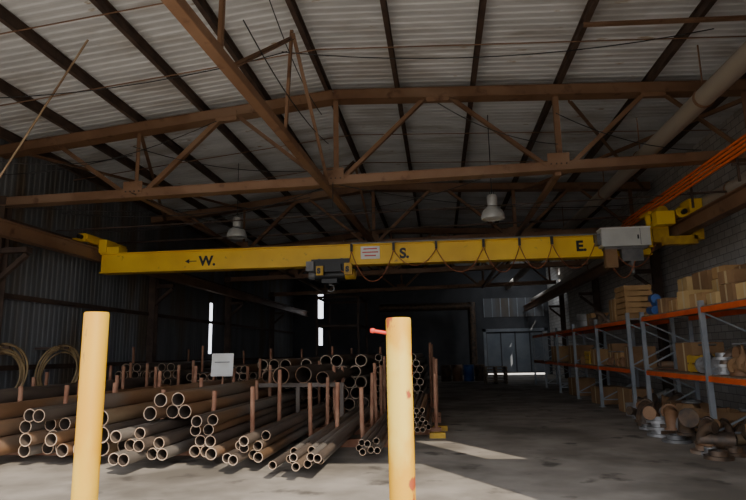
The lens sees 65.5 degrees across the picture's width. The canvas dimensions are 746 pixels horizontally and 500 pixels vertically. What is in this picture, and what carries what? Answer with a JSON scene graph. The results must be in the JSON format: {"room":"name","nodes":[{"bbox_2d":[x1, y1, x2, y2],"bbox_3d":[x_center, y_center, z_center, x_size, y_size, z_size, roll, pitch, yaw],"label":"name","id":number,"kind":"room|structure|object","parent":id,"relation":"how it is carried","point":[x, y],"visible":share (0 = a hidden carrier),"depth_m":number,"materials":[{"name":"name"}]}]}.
{"room":"industrial warehouse","nodes":[
{"label":"industrial warehouse","id":0,"kind":"room"},
{"bbox_2d":[0,138,292,388],"bbox_3d":[-7.813,2.308,23.642,0.015,7.200,36.700,-2,-10,6],"label":"wall","id":1,"kind":"structure","parent":0,"point":[48,274],"depth_m":18.35,"materials":[{"name":"metal"}]},
{"bbox_2d":[0,219,294,370],"bbox_3d":[-7.673,2.755,23.599,0.100,3.620,36.200,-2,-10,6],"label":"trim","id":2,"kind":"structure","parent":1,"relation":"attached to","point":[7,295],"depth_m":17.94,"materials":[{"name":"metal"}]},
{"bbox_2d":[34,344,79,385],"bbox_3d":[-7.994,3.088,14.726,1.086,1.356,0.821,6,-12,-33],"label":"coil","id":3,"kind":"object","parent":2,"relation":"hanging from","point":[50,350],"visible":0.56,"depth_m":14.62,"materials":[{"name":"metal"}]},
{"bbox_2d":[0,0,745,273],"bbox_3d":[1.026,-1.687,23.360,18.100,0.890,37.370,-2,-10,6],"label":"ceiling","id":4,"kind":"structure","parent":0,"point":[108,56],"depth_m":12.73,"materials":[{"name":"metal"}]},
{"bbox_2d":[0,0,745,282],"bbox_3d":[0.776,-1.575,23.333,16.690,1.023,36.700,-2,-10,6],"label":"rafters","id":5,"kind":"structure","parent":4,"relation":"attached to","point":[7,18],"depth_m":12.68,"materials":[{"name":"metal"}]},
{"bbox_2d":[481,115,504,221],"bbox_3d":[2.897,-2.071,14.336,0.580,2.678,0.580,-2,-10,6],"label":"pendant lamp","id":6,"kind":"object","parent":4,"relation":"hanging from","point":[491,213],"visible":0.97,"depth_m":14.05,"materials":[{"name":"metal"}]},
{"bbox_2d":[0,374,745,499],"bbox_3d":[1.148,5.600,22.029,17.900,0.150,36.700,-2,-10,6],"label":"floor","id":7,"kind":"structure","parent":0,"point":[521,438],"depth_m":8.18,"materials":[{"name":"concrete"}]},
{"bbox_2d":[0,196,32,336],"bbox_3d":[-8.439,1.394,13.299,0.950,5.400,0.400,-2,-10,6],"label":"steel column","id":8,"kind":"structure","parent":7,"relation":"on","point":[6,213],"depth_m":13.49,"materials":[{"name":"metal"}]},
{"bbox_2d":[0,343,28,387],"bbox_3d":[-8.218,2.742,12.778,1.117,1.372,0.818,7,-13,-38],"label":"coil","id":9,"kind":"object","parent":8,"relation":"hanging from","point":[23,373],"visible":0.71,"depth_m":13.05,"materials":[{"name":"metal"}]},
{"bbox_2d":[6,383,254,455],"bbox_3d":[-4.510,2.850,9.833,5.300,1.185,0.146,-2,-10,6],"label":"rack","id":10,"kind":"object","parent":7,"relation":"on","point":[115,385],"visible":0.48,"depth_m":9.64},
{"bbox_2d":[31,370,281,420],"bbox_3d":[-4.808,3.075,11.460,6.260,1.321,0.140,-2,-10,6],"label":"rack","id":11,"kind":"object","parent":7,"relation":"on","point":[33,381],"visible":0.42,"depth_m":11.32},
{"bbox_2d":[108,416,196,465],"bbox_3d":[-2.941,3.297,11.245,0.677,0.463,6.778,-2,-10,6],"label":"pipes","id":12,"kind":"object","parent":11,"relation":"on","point":[166,438],"visible":0.45,"depth_m":8.46,"materials":[{"name":"metal"}]},
{"bbox_2d":[143,378,284,420],"bbox_3d":[-2.885,2.954,11.964,0.657,0.408,6.133,-2,-10,6],"label":"pipes","id":13,"kind":"object","parent":12,"relation":"on","point":[186,403],"visible":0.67,"depth_m":9.76,"materials":[{"name":"metal"}]},
{"bbox_2d":[145,250,174,362],"bbox_3d":[-7.591,2.684,20.638,0.950,5.400,0.400,-2,-10,6],"label":"steel column","id":14,"kind":"structure","parent":7,"relation":"on","point":[154,300],"depth_m":20.69,"materials":[{"name":"metal"}]},
{"bbox_2d":[0,217,308,316],"bbox_3d":[-6.782,1.439,23.625,0.240,0.390,36.400,-2,-10,6],"label":"beam","id":15,"kind":"structure","parent":14,"relation":"attached to","point":[9,229],"depth_m":15.58,"materials":[{"name":"metal"}]},
{"bbox_2d":[72,198,704,292],"bbox_3d":[-0.042,0.147,15.486,16.050,1.960,2.310,-2,-10,6],"label":"crane","id":16,"kind":"object","parent":15,"relation":"on","point":[328,264],"visible":0.98,"depth_m":15.01,"materials":[{"name":"yellow metal"}]},
{"bbox_2d":[621,134,745,226],"bbox_3d":[7.468,-1.646,10.719,1.764,0.740,13.100,-2,-10,6],"label":"bars","id":17,"kind":"object","parent":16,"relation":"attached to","point":[734,144],"visible":0.86,"depth_m":12.27,"materials":[{"name":"orange"}]},
{"bbox_2d":[44,363,377,426],"bbox_3d":[-3.464,3.279,13.006,8.580,1.417,0.140,-2,-10,6],"label":"rack","id":18,"kind":"object","parent":7,"relation":"on","point":[367,424],"visible":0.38,"depth_m":12.87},
{"bbox_2d":[0,377,153,402],"bbox_3d":[-6.353,3.297,12.265,0.776,0.935,6.721,-2,-10,6],"label":"pipes","id":19,"kind":"object","parent":18,"relation":"on","point":[57,390],"visible":0.13,"depth_m":11.31,"materials":[{"name":"metal"}]},
{"bbox_2d":[73,378,237,455],"bbox_3d":[-3.753,3.191,11.817,0.746,0.899,6.623,-2,-10,6],"label":"pipes","id":20,"kind":"object","parent":18,"relation":"on","point":[125,409],"visible":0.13,"depth_m":9.36,"materials":[{"name":"metal"}]},
{"bbox_2d":[211,353,233,383],"bbox_3d":[-3.353,2.708,12.925,0.500,0.790,0.110,-2,-10,6],"label":"notice sign","id":21,"kind":"object","parent":18,"relation":"attached to","point":[222,364],"visible":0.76,"depth_m":12.92,"materials":[{"name":"metal"}]},
{"bbox_2d":[224,277,243,352],"bbox_3d":[-6.743,3.975,27.978,0.950,5.400,0.400,-2,-10,6],"label":"steel column","id":22,"kind":"structure","parent":7,"relation":"on","point":[228,300],"depth_m":28.07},
{"bbox_2d":[109,359,440,422],"bbox_3d":[-2.540,3.425,13.999,8.270,1.445,0.146,-2,-10,6],"label":"rack","id":23,"kind":"object","parent":7,"relation":"on","point":[435,360],"visible":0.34,"depth_m":13.78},
{"bbox_2d":[18,402,76,456],"bbox_3d":[-4.624,3.307,11.869,0.797,0.719,6.610,-2,-10,6],"label":"pipes","id":24,"kind":"object","parent":23,"relation":"on","point":[48,429],"visible":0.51,"depth_m":8.89,"materials":[{"name":"metal"}]},
{"bbox_2d":[0,384,169,455],"bbox_3d":[-5.562,3.282,11.767,0.556,0.763,6.462,-2,-10,6],"label":"pipes","id":25,"kind":"object","parent":23,"relation":"on","point":[11,413],"visible":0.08,"depth_m":9.38,"materials":[{"name":"metal"}]},
{"bbox_2d":[189,390,307,459],"bbox_3d":[-2.131,3.228,11.357,0.507,0.611,6.200,-2,-10,6],"label":"pipes","id":26,"kind":"object","parent":23,"relation":"on","point":[217,432],"visible":0.79,"depth_m":9.19,"materials":[{"name":"metal"}]},
{"bbox_2d":[222,399,332,465],"bbox_3d":[-1.462,3.265,10.970,0.558,0.382,6.396,-2,-10,6],"label":"pipes","id":27,"kind":"object","parent":23,"relation":"on","point":[258,445],"visible":0.87,"depth_m":8.80,"materials":[{"name":"metal"}]},
{"bbox_2d":[268,406,369,470],"bbox_3d":[-0.617,3.308,10.787,0.713,0.204,6.959,-2,-10,6],"label":"pipes","id":28,"kind":"object","parent":23,"relation":"on","point":[318,447],"visible":0.84,"depth_m":8.43,"materials":[{"name":"metal"}]},
{"bbox_2d":[356,409,387,455],"bbox_3d":[0.222,3.382,11.233,0.398,0.186,5.751,-2,-10,6],"label":"pipes","id":29,"kind":"object","parent":23,"relation":"on","point":[375,438],"visible":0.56,"depth_m":9.12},
{"bbox_2d":[269,292,283,358],"bbox_3d":[-5.895,5.266,35.317,0.950,5.400,0.400,-2,-10,6],"label":"steel column","id":30,"kind":"structure","parent":7,"relation":"on","point":[272,321],"depth_m":35.41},
{"bbox_2d":[132,343,433,408],"bbox_3d":[-2.879,3.820,17.543,9.400,1.920,0.152,-2,-10,6],"label":"rack","id":31,"kind":"object","parent":7,"relation":"on","point":[431,403],"visible":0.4,"depth_m":17.22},
{"bbox_2d":[115,360,242,385],"bbox_3d":[-6.184,4.441,19.700,1.916,1.280,6.783,-2,-10,6],"label":"pipes","id":32,"kind":"object","parent":31,"relation":"on","point":[169,369],"visible":0.19,"depth_m":16.94,"materials":[{"name":"metal"}]},
{"bbox_2d":[186,363,263,381],"bbox_3d":[-3.967,4.414,19.453,1.977,1.174,6.782,-2,-10,6],"label":"pipes","id":33,"kind":"object","parent":31,"relation":"on","point":[240,375],"visible":0.09,"depth_m":16.61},
{"bbox_2d":[258,357,325,408],"bbox_3d":[-1.959,4.240,19.147,1.646,1.340,6.980,-2,-10,6],"label":"pipes","id":34,"kind":"object","parent":31,"relation":"on","point":[275,363],"visible":0.15,"depth_m":16.32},
{"bbox_2d":[320,354,378,409],"bbox_3d":[-0.393,4.079,18.649,1.275,1.429,7.083,-2,-10,6],"label":"pipes","id":35,"kind":"object","parent":31,"relation":"on","point":[364,362],"visible":0.52,"depth_m":15.87,"materials":[{"name":"metal"}]},
{"bbox_2d":[375,353,428,410],"bbox_3d":[1.075,4.006,18.384,1.257,1.430,7.298,-2,-10,6],"label":"pipes","id":36,"kind":"object","parent":31,"relation":"on","point":[419,372],"visible":0.27,"depth_m":15.90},
{"bbox_2d":[129,356,440,416],"bbox_3d":[-2.911,3.538,14.989,9.230,1.582,0.144,-2,-10,6],"label":"rack","id":37,"kind":"object","parent":7,"relation":"on","point":[384,357],"visible":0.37,"depth_m":14.72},
{"bbox_2d":[413,393,432,432],"bbox_3d":[1.043,3.500,12.722,0.498,0.446,4.204,-2,-10,6],"label":"pipes","id":38,"kind":"object","parent":37,"relation":"on","point":[422,411],"visible":0.78,"depth_m":11.40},
{"bbox_2d":[187,344,433,397],"bbox_3d":[-2.427,4.525,21.453,9.400,1.886,0.147,-2,-10,6],"label":"rack","id":39,"kind":"object","parent":7,"relation":"on","point":[188,357],"visible":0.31,"depth_m":21.39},
{"bbox_2d":[259,364,366,416],"bbox_3d":[-1.401,3.635,15.004,2.100,1.345,6.300,-2,-10,6],"label":"rack","id":40,"kind":"object","parent":7,"relation":"on","point":[303,374],"visible":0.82,"depth_m":12.74,"materials":[{"name":"metal"}]},
{"bbox_2d":[315,295,367,356],"bbox_3d":[-1.420,4.406,27.491,2.000,4.200,3.100,-2,-10,6],"label":"frame","id":41,"kind":"object","parent":7,"relation":"on","point":[338,326],"visible":0.7,"depth_m":26.39,"materials":[{"name":"metal"}]},
{"bbox_2d":[304,382,387,446],"bbox_3d":[-0.351,2.887,10.212,1.720,1.104,0.140,-2,-10,6],"label":"rack","id":42,"kind":"object","parent":7,"relation":"on","point":[351,442],"visible":0.45,"depth_m":10.22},
{"bbox_2d":[255,373,440,434],"bbox_3d":[-0.574,3.115,11.781,3.860,1.213,0.144,-2,-10,6],"label":"rack","id":43,"kind":"object","parent":7,"relation":"on","point":[435,428],"visible":0.43,"depth_m":11.66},
{"bbox_2d":[379,302,477,375],"bbox_3d":[3.681,6.014,38.882,6.450,4.850,0.500,-2,-10,6],"label":"frame","id":44,"kind":"object","parent":7,"relation":"on","point":[470,306],"visible":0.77,"depth_m":38.86,"materials":[{"name":"metal"}]},
{"bbox_2d":[430,425,447,437],"bbox_3d":[1.014,3.531,11.096,0.807,0.100,2.152,-9,-13,36],"label":"yellow timber dunnage","id":45,"kind":"object","parent":7,"relation":"on","point":[443,427],"visible":0.52,"depth_m":10.93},
{"bbox_2d":[452,365,462,380],"bbox_3d":[4.698,6.839,32.284,0.580,0.880,0.571,-2,-10,6],"label":"drum","id":46,"kind":"object","parent":7,"relation":"on","point":[457,374],"visible":0.95,"depth_m":32.06,"materials":[{"name":"metal"}]},
{"bbox_2d":[463,365,474,380],"bbox_3d":[5.280,6.765,31.923,0.580,0.880,0.571,-2,-10,6],"label":"drum","id":47,"kind":"object","parent":7,"relation":"on","point":[468,369],"visible":0.86,"depth_m":31.70,"materials":[{"name":"blue plastic"}]},
{"bbox_2d":[483,366,507,383],"bbox_3d":[6.208,6.331,29.414,1.100,0.825,1.150,-2,-10,6],"label":"pallet stack","id":48,"kind":"object","parent":7,"relation":"on","point":[505,373],"visible":1,"depth_m":28.94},
{"bbox_2d":[549,294,568,378],"bbox_3d":[10.745,4.656,33.502,0.950,5.400,0.400,-2,-10,6],"label":"steel column","id":49,"kind":"structure","parent":7,"relation":"on","point":[561,305],"depth_m":33.53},
{"bbox_2d":[568,377,594,395],"bbox_3d":[7.476,4.882,20.759,0.704,0.608,0.800,-1,-10,1],"label":"cardboard box","id":50,"kind":"object","parent":7,"relation":"on","point":[584,382],"visible":0.79,"depth_m":20.40,"materials":[{"name":"beige"}]},
{"bbox_2d":[579,278,606,384],"bbox_3d":[9.897,3.365,26.163,0.950,5.400,0.400,-2,-10,6],"label":"steel column","id":51,"kind":"structure","parent":7,"relation":"on","point":[596,305],"depth_m":26.24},
{"bbox_2d":[590,385,622,404],"bbox_3d":[7.043,4.348,17.429,0.704,0.507,0.800,-1,-10,2],"label":"cardboard box","id":52,"kind":"object","parent":7,"relation":"on","point":[607,389],"visible":0.71,"depth_m":17.07,"materials":[{"name":"beige"}]},
{"bbox_2d":[532,313,681,418],"bbox_3d":[7.444,3.947,20.774,1.160,2.450,14.660,-2,-10,6],"label":"rack","id":53,"kind":"object","parent":7,"relation":"on","point":[628,323],"visible":0.77,"depth_m":16.61,"materials":[{"name":"metal"}]},
{"bbox_2d":[551,346,568,361],"bbox_3d":[7.629,4.170,23.320,0.704,0.608,0.700,-1,-10,2],"label":"cardboard box","id":54,"kind":"object","parent":53,"relation":"on","point":[563,350],"visible":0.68,"depth_m":23.00,"materials":[{"name":"beige"}]},
{"bbox_2d":[568,345,593,362],"bbox_3d":[7.278,3.637,20.286,0.704,0.608,0.700,-1,-10,3],"label":"cardboard box","id":55,"kind":"object","parent":53,"relation":"on","point":[580,349],"visible":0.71,"depth_m":19.98,"materials":[{"name":"beige"}]},
{"bbox_2d":[576,313,588,327],"bbox_3d":[7.101,2.320,19.107,0.800,0.470,0.800,-2,-10,6],"label":"drum","id":56,"kind":"object","parent":53,"relation":"on","point":[581,319],"visible":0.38,"depth_m":18.89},
{"bbox_2d":[584,351,590,363],"bbox_3d":[7.077,3.427,18.507,0.500,0.400,0.600,-2,-10,6],"label":"crate","id":57,"kind":"object","parent":53,"relation":"on","point":[585,352],"visible":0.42,"depth_m":18.33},
{"bbox_2d":[580,347,600,363],"bbox_3d":[7.323,3.462,19.096,1.064,0.529,1.085,-2,-10,6],"label":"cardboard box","id":58,"kind":"object","parent":53,"relation":"on","point":[582,361],"visible":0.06,"depth_m":18.85,"materials":[{"name":"cardboard"}]},
{"bbox_2d":[586,313,608,325],"bbox_3d":[7.100,2.194,18.210,0.604,0.408,0.600,-2,-10,6],"label":"cardboard box","id":59,"kind":"object","parent":53,"relation":"on","point":[590,315],"visible":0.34,"depth_m":18.07,"materials":[{"name":"beige"}]},
{"bbox_2d":[590,349,607,364],"bbox_3d":[6.952,3.212,17.435,0.604,0.458,0.600,-1,-10,3],"label":"cardboard box","id":60,"kind":"object","parent":53,"relation":"on","point":[603,352],"visible":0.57,"depth_m":17.18,"materials":[{"name":"beige"}]},
{"bbox_2d":[589,311,609,325],"bbox_3d":[6.920,1.922,16.904,1.013,0.488,1.686,-2,-10,6],"label":"fittings","id":61,"kind":"object","parent":53,"relation":"on","point":[603,318],"visible":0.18,"depth_m":16.64,"materials":[{"name":"brown metal"}]},
{"bbox_2d":[609,299,617,321],"bbox_3d":[6.743,1.633,15.591,0.604,0.608,0.600,-3,-10,9],"label":"cardboard box","id":62,"kind":"object","parent":53,"relation":"on","point":[612,306],"visible":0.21,"depth_m":15.55,"materials":[{"name":"beige"}]},
{"bbox_2d":[607,343,627,365],"bbox_3d":[6.842,2.895,16.073,0.514,0.608,0.514,-2,-10,6],"label":"cardboard box","id":63,"kind":"object","parent":53,"relation":"on","point":[612,346],"visible":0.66,"depth_m":15.88,"materials":[{"name":"beige"}]},
{"bbox_2d":[614,353,624,366],"bbox_3d":[6.704,2.882,15.273,0.509,0.358,0.509,-2,-10,6],"label":"cardboard box","id":64,"kind":"object","parent":53,"relation":"on","point":[617,355],"visible":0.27,"depth_m":15.23,"materials":[{"name":"beige"}]},
{"bbox_2d":[614,284,651,320],"bbox_3d":[6.578,1.341,14.639,0.650,0.850,0.800,-2,-10,6],"label":"crate","id":65,"kind":"object","parent":53,"relation":"on","point":[631,299],"visible":0.7,"depth_m":14.30,"materials":[{"name":"wood"}]},
{"bbox_2d":[624,346,656,367],"bbox_3d":[6.590,2.636,14.308,0.604,0.507,0.600,-3,-10,11],"label":"cardboard box","id":66,"kind":"object","parent":53,"relation":"on","point":[637,350],"visible":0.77,"depth_m":14.03,"materials":[{"name":"beige"}]},
{"bbox_2d":[607,351,673,366],"bbox_3d":[6.862,2.826,15.124,1.007,0.407,2.798,-2,-10,6],"label":"fittings","id":67,"kind":"object","parent":53,"relation":"on","point":[611,361],"visible":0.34,"depth_m":14.88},
{"bbox_2d":[617,387,653,411],"bbox_3d":[6.748,3.851,14.893,0.604,0.608,0.800,-1,-10,2],"label":"cardboard box","id":68,"kind":"object","parent":7,"relation":"on","point":[624,393],"visible":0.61,"depth_m":14.80,"materials":[{"name":"beige"}]},
{"bbox_2d":[633,249,674,394],"bbox_3d":[9.050,2.074,18.823,0.950,5.400,0.400,-2,-10,6],"label":"steel column","id":69,"kind":"structure","parent":7,"relation":"on","point":[657,287],"depth_m":18.83,"materials":[{"name":"metal"}]},
{"bbox_2d":[625,388,693,416],"bbox_3d":[6.653,3.560,13.388,1.274,0.653,1.833,-2,-10,6],"label":"fittings","id":70,"kind":"object","parent":7,"relation":"on","point":[662,400],"visible":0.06,"depth_m":13.48,"materials":[{"name":"brown metal"}]},
{"bbox_2d":[626,399,698,443],"bbox_3d":[5.436,3.173,10.970,0.761,0.609,2.896,-2,-10,6],"label":"fittings","id":71,"kind":"object","parent":7,"relation":"on","point":[666,422],"visible":1,"depth_m":10.56,"materials":[{"name":"metal"}]},
{"bbox_2d":[666,400,708,411],"bbox_3d":[6.454,3.374,11.895,0.604,0.507,0.700,-3,-10,11],"label":"cardboard box","id":72,"kind":"object","parent":7,"relation":"on","point":[677,403],"visible":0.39,"depth_m":11.64,"materials":[{"name":"beige"}]},
{"bbox_2d":[681,400,702,427],"bbox_3d":[6.382,3.176,11.080,0.984,0.610,0.811,-2,-10,6],"label":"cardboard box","id":73,"kind":"object","parent":7,"relation":"on","point":[687,403],"visible":0.14,"depth_m":11.04,"materials":[{"name":"cardboard"}]},
{"bbox_2d":[639,298,745,433],"bbox_3d":[6.172,2.036,9.761,1.160,2.400,6.160,-2,-10,6],"label":"rack","id":74,"kind":"object","parent":7,"relation":"on","point":[701,312],"visible":0.66,"depth_m":10.40,"materials":[{"name":"metal"}]},
{"bbox_2d":[646,294,660,314],"bbox_3d":[6.333,1.171,12.631,0.699,0.470,0.474,-2,-10,6],"label":"wrapped bundle","id":75,"kind":"object","parent":74,"relation":"on","point":[652,298],"visible":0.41,"depth_m":12.60,"materials":[{"name":"plastic"}]},
{"bbox_2d":[657,297,676,312],"bbox_3d":[6.158,1.150,11.962,0.414,0.308,0.414,-2,-10,6],"label":"cardboard box","id":76,"kind":"object","parent":74,"relation":"on","point":[663,306],"visible":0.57,"depth_m":11.87,"materials":[{"name":"beige"}]},
{"bbox_2d":[668,299,677,310],"bbox_3d":[6.117,1.094,11.415,0.424,0.228,0.500,-3,-10,13],"label":"cardboard box","id":77,"kind":"object","parent":74,"relation":"on","point":[673,305],"visible":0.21,"depth_m":11.38,"materials":[{"name":"beige"}]},
{"bbox_2d":[677,276,692,291],"bbox_3d":[6.561,0.920,11.854,0.404,0.708,0.600,-3,-10,11],"label":"cardboard box","id":78,"kind":"object","parent":74,"relation":"on","point":[685,283],"visible":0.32,"depth_m":11.73,"materials":[{"name":"beige"}]},
{"bbox_2d":[676,289,712,309],"bbox_3d":[6.054,0.940,10.887,0.454,0.348,0.450,-1,-10,0],"label":"cardboard box","id":79,"kind":"object","parent":74,"relation":"on","point":[683,301],"visible":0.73,"depth_m":10.82,"materials":[{"name":"beige"}]},
{"bbox_2d":[675,342,724,370],"bbox_3d":[6.460,2.106,11.453,0.604,0.558,0.700,-2,-10,4],"label":"cardboard box","id":80,"kind":"object","parent":74,"relation":"on","point":[683,350],"visible":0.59,"depth_m":11.26,"materials":[{"name":"beige"}]},
{"bbox_2d":[689,292,711,307],"bbox_3d":[5.992,0.895,10.340,0.464,0.248,0.513,-2,-10,6],"label":"cardboard box","id":81,"kind":"object","parent":74,"relation":"on","point":[693,298],"visible":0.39,"depth_m":10.33,"materials":[{"name":"beige"}]},
{"bbox_2d":[687,354,714,371],"bbox_3d":[6.173,2.090,10.671,0.500,0.320,0.600,-2,-10,6],"label":"crate","id":82,"kind":"object","parent":74,"relation":"on","point":[690,359],"visible":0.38,"depth_m":10.81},
{"bbox_2d":[692,270,714,289],"bbox_3d":[6.470,0.773,11.073,0.404,0.728,0.600,-2,-10,4],"label":"cardboard box","id":83,"kind":"object","parent":74,"relation":"on","point":[702,280],"visible":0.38,"depth_m":11.02,"materials":[{"name":"beige"}]},
{"bbox_2d":[706,291,720,304],"bbox_3d":[5.930,0.820,9.799,0.404,0.208,0.450,-3,-10,11],"label":"cardboard box","id":84,"kind":"object","parent":74,"relation":"on","point":[714,297],"visible":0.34,"depth_m":9.73,"materials":[{"name":"beige"}]},
{"bbox_2d":[712,279,720,291],"bbox_3d":[6.393,0.761,10.368,0.404,0.507,0.500,-3,-10,11],"label":"cardboard box","id":85,"kind":"object","parent":74,"relation":"on","point":[715,284],"visible":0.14,"depth_m":10.51,"materials":[{"name":"beige"}]},
{"bbox_2d":[711,265,739,278],"bbox_3d":[6.387,0.397,10.433,0.354,0.208,0.400,-1,-10,1],"label":"cardboard box","id":86,"kind":"object","parent":85,"relation":"on","point":[715,270],"visible":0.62,"depth_m":10.39,"materials":[{"name":"beige"}]},
{"bbox_2d":[694,342,745,375],"bbox_3d":[6.133,1.792,9.592,0.952,0.529,1.585,-2,-10,6],"label":"fittings","id":87,"kind":"object","parent":74,"relation":"on","point":[732,362],"visible":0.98,"depth_m":9.69,"materials":[{"name":"brown metal"}]},
{"bbox_2d":[719,282,741,301],"bbox_3d":[5.862,0.677,9.218,0.454,0.288,0.500,-3,-10,11],"label":"cardboard box","id":88,"kind":"object","parent":74,"relation":"on","point":[727,291],"visible":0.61,"depth_m":9.17,"materials":[{"name":"beige"}]},
{"bbox_2d":[718,269,745,284],"bbox_3d":[5.863,0.430,9.313,0.404,0.208,0.420,-1,-10,1],"label":"cardboard box","id":89,"kind":"object","parent":88,"relation":"on","point":[732,275],"visible":0.93,"depth_m":9.16,"materials":[{"name":"beige"}]},
{"bbox_2d":[734,263,745,268],"bbox_3d":[6.296,0.555,9.547,0.404,0.628,0.500,-3,-10,13],"label":"cardboard box","id":90,"kind":"object","parent":74,"relation":"on","point":[743,266],"visible":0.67,"depth_m":9.57,"materials":[{"name":"beige"}]},
{"bbox_2d":[735,282,745,298],"bbox_3d":[5.795,0.594,8.628,0.510,0.248,0.510,-2,-10,6],"label":"cardboard box","id":91,"kind":"object","parent":74,"relation":"on","point":[740,287],"visible":0.82,"depth_m":8.75,"materials":[{"name":"beige"}]},
{"bbox_2d":[690,416,745,461],"bbox_3d":[5.272,2.877,8.924,0.746,0.481,1.429,-4,-11,17],"label":"fittings","id":92,"kind":"object","parent":7,"relation":"on","point":[713,444],"visible":1,"depth_m":9.06,"materials":[{"name":"metal"}]},
{"bbox_2d":[691,407,745,431],"bbox_3d":[6.229,3.111,10.383,0.700,0.500,0.800,-2,-10,6],"label":"crate","id":93,"kind":"object","parent":7,"relation":"on","point":[731,415],"visible":0.2,"depth_m":10.09,"materials":[{"name":"brown wood"}]},
{"bbox_2d":[713,408,745,444],"bbox_3d":[6.135,2.887,9.434,1.117,0.610,0.804,-3,-10,10],"label":"fittings","id":94,"kind":"object","parent":7,"relation":"on","point":[740,438],"visible":0.52,"depth_m":9.59,"materials":[{"name":"brown metal"}]},
{"bbox_2d":[0,3,745,292],"bbox_3d":[0.970,1.600,21.571,17.827,7.490,26.612,-2,-10,6],"label":"roof truss","id":95,"kind":"structure","parent":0,"point":[552,180],"depth_m":14.06,"materials":[{"name":"metal"}]},
{"bbox_2d":[161,0,375,241],"bbox_3d":[-1.091,-2.423,12.866,0.740,2.093,15.506,-2,-10,6],"label":"roof truss","id":96,"kind":"object","parent":95,"relation":"attached to","point":[182,11],"depth_m":8.77,"materials":[{"name":"metal"}]},
{"bbox_2d":[0,0,713,243],"bbox_3d":[-0.212,-1.961,13.965,17.107,2.458,12.611,-2,-10,6],"label":"wiring","id":97,"kind":"object","parent":95,"relation":"attached to","point":[502,205],"visible":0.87,"depth_m":14.07,"materials":[{"name":"black paint"}]},
{"bbox_2d":[227,163,246,238],"bbox_3d":[-3.980,-1.470,17.069,0.580,2.247,0.580,-2,-10,6],"label":"pendant lamp","id":98,"kind":"object","parent":97,"relation":"hanging from","point":[233,233],"visible":0.88,"depth_m":16.82,"materials":[{"name":"metal"}]},
{"bbox_2d":[0,79,745,207],"bbox_3d":[-0.258,-2.489,13.037,17.568,2.366,0.340,-2,-10,6],"label":"roof truss","id":99,"kind":"object","parent":95,"relation":"attached to","point":[560,161],"depth_m":12.93,"materials":[{"name":"metal"}]},
{"bbox_2d":[151,182,650,250],"bbox_3d":[0.589,-1.198,20.376,17.568,2.366,0.340,-2,-10,6],"label":"roof truss","id":100,"kind":"object","parent":95,"relation":"attached to","point":[584,187],"depth_m":20.23,"materials":[{"name":"metal"}]},
{"bbox_2d":[224,228,587,281],"bbox_3d":[1.437,0.093,27.715,17.568,2.366,0.340,-2,-10,6],"label":"roof truss","id":101,"kind":"object","parent":95,"relation":"attached to","point":[391,270],"depth_m":27.52,"materials":[{"name":"metal"}]},
{"bbox_2d":[269,260,556,296],"bbox_3d":[2.285,1.383,35.055,17.568,2.366,0.340,-2,-10,6],"label":"roof truss","id":102,"kind":"object","parent":95,"relation":"attached to","point":[400,287],"depth_m":34.82,"materials":[{"name":"metal"}]},
{"bbox_2d":[505,41,745,288],"bbox_3d":[7.242,-0.966,22.428,0.380,1.190,36.400,-2,-10,6],"label":"pipe","id":103,"kind":"object","parent":95,"relation":"attached to","point":[734,67],"visible":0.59,"depth_m":11.08,"materials":[{"name":"metal"}]},
{"bbox_2d":[522,183,745,310],"bbox_3d":[8.318,0.885,21.978,0.240,0.390,36.400,-2,-10,6],"label":"beam","id":104,"kind":"structure","parent":95,"relation":"attached to","point":[733,201],"depth_m":13.35,"materials":[{"name":"metal"}]},
{"bbox_2d":[293,265,552,375],"bbox_3d":[3.163,4.808,40.763,17.900,7.900,0.150,-2,-10,6],"label":"wall","id":105,"kind":"structure","parent":0,"point":[447,330],"depth_m":40.79,"materials":[{"name":"metal"}]},
{"bbox_2d":[483,297,544,316],"bbox_3d":[9.695,3.956,40.031,4.100,1.300,0.080,-2,-10,6],"label":"panel","id":106,"kind":"object","parent":105,"relation":"attached to","point":[493,307],"visible":0.84,"depth_m":40.06,"materials":[{"name":"metal"}]},
{"bbox_2d":[486,331,544,372],"bbox_3d":[9.756,6.967,39.576,3.980,2.790,0.100,-2,-10,6],"label":"door","id":107,"kind":"structure","parent":105,"relation":"in","point":[513,350],"depth_m":39.58,"materials":[{"name":"metal"}]},
{"bbox_2d":[483,328,549,374],"bbox_3d":[9.746,6.909,39.506,4.300,3.100,0.100,-2,-10,6],"label":"door frame","id":108,"kind":"structure","parent":105,"relation":"attached to","point":[513,329],"depth_m":39.64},
{"bbox_2d":[546,107,745,409],"bbox_3d":[10.075,1.554,21.709,0.200,7.400,36.700,-2,-10,6],"label":"wall","id":109,"kind":"structure","parent":0,"point":[724,243],"depth_m":17.86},
{"bbox_2d":[530,172,745,300],"bbox_3d":[9.332,0.304,21.963,1.200,0.365,36.400,-2,-10,6],"label":"pipe","id":110,"kind":"object","parent":109,"relation":"attached to","point":[728,186],"visible":0.38,"depth_m":13.58,"materials":[{"name":"metal"}]},
{"label":"outside","id":111,"kind":"structure","parent":0,"visible":0},
{"bbox_2d":[488,373,544,374],"bbox_3d":[2.293,5.293,19.242,120.000,0.240,140.000,-2,-10,6],"label":"ground","id":112,"kind":"structure","parent":111,"point":[488,373],"depth_m":44.77,"materials":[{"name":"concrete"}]},
{"bbox_3d":[-1.424,-0.555,-12.869,60.000,0.155,34.300,-2,-10,6],"label":"paving","id":113,"kind":"object","parent":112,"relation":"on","visible":0},
{"bbox_2d":[71,312,109,499],"bbox_3d":[-1.952,1.389,3.967,0.260,1.928,0.260,-2,-10,6],"label":"bollard","id":114,"kind":"object","parent":113,"relation":"on","point":[93,361],"visible":1,"depth_m":3.96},
{"bbox_2d":[370,317,415,499],"bbox_3d":[0.176,1.356,3.729,0.275,1.838,0.262,-9,-13,38],"label":"bollard","id":115,"kind":"object","parent":113,"relation":"on","point":[401,451],"visible":1,"depth_m":3.72,"materials":[{"name":"yellow paint"}]}
]}

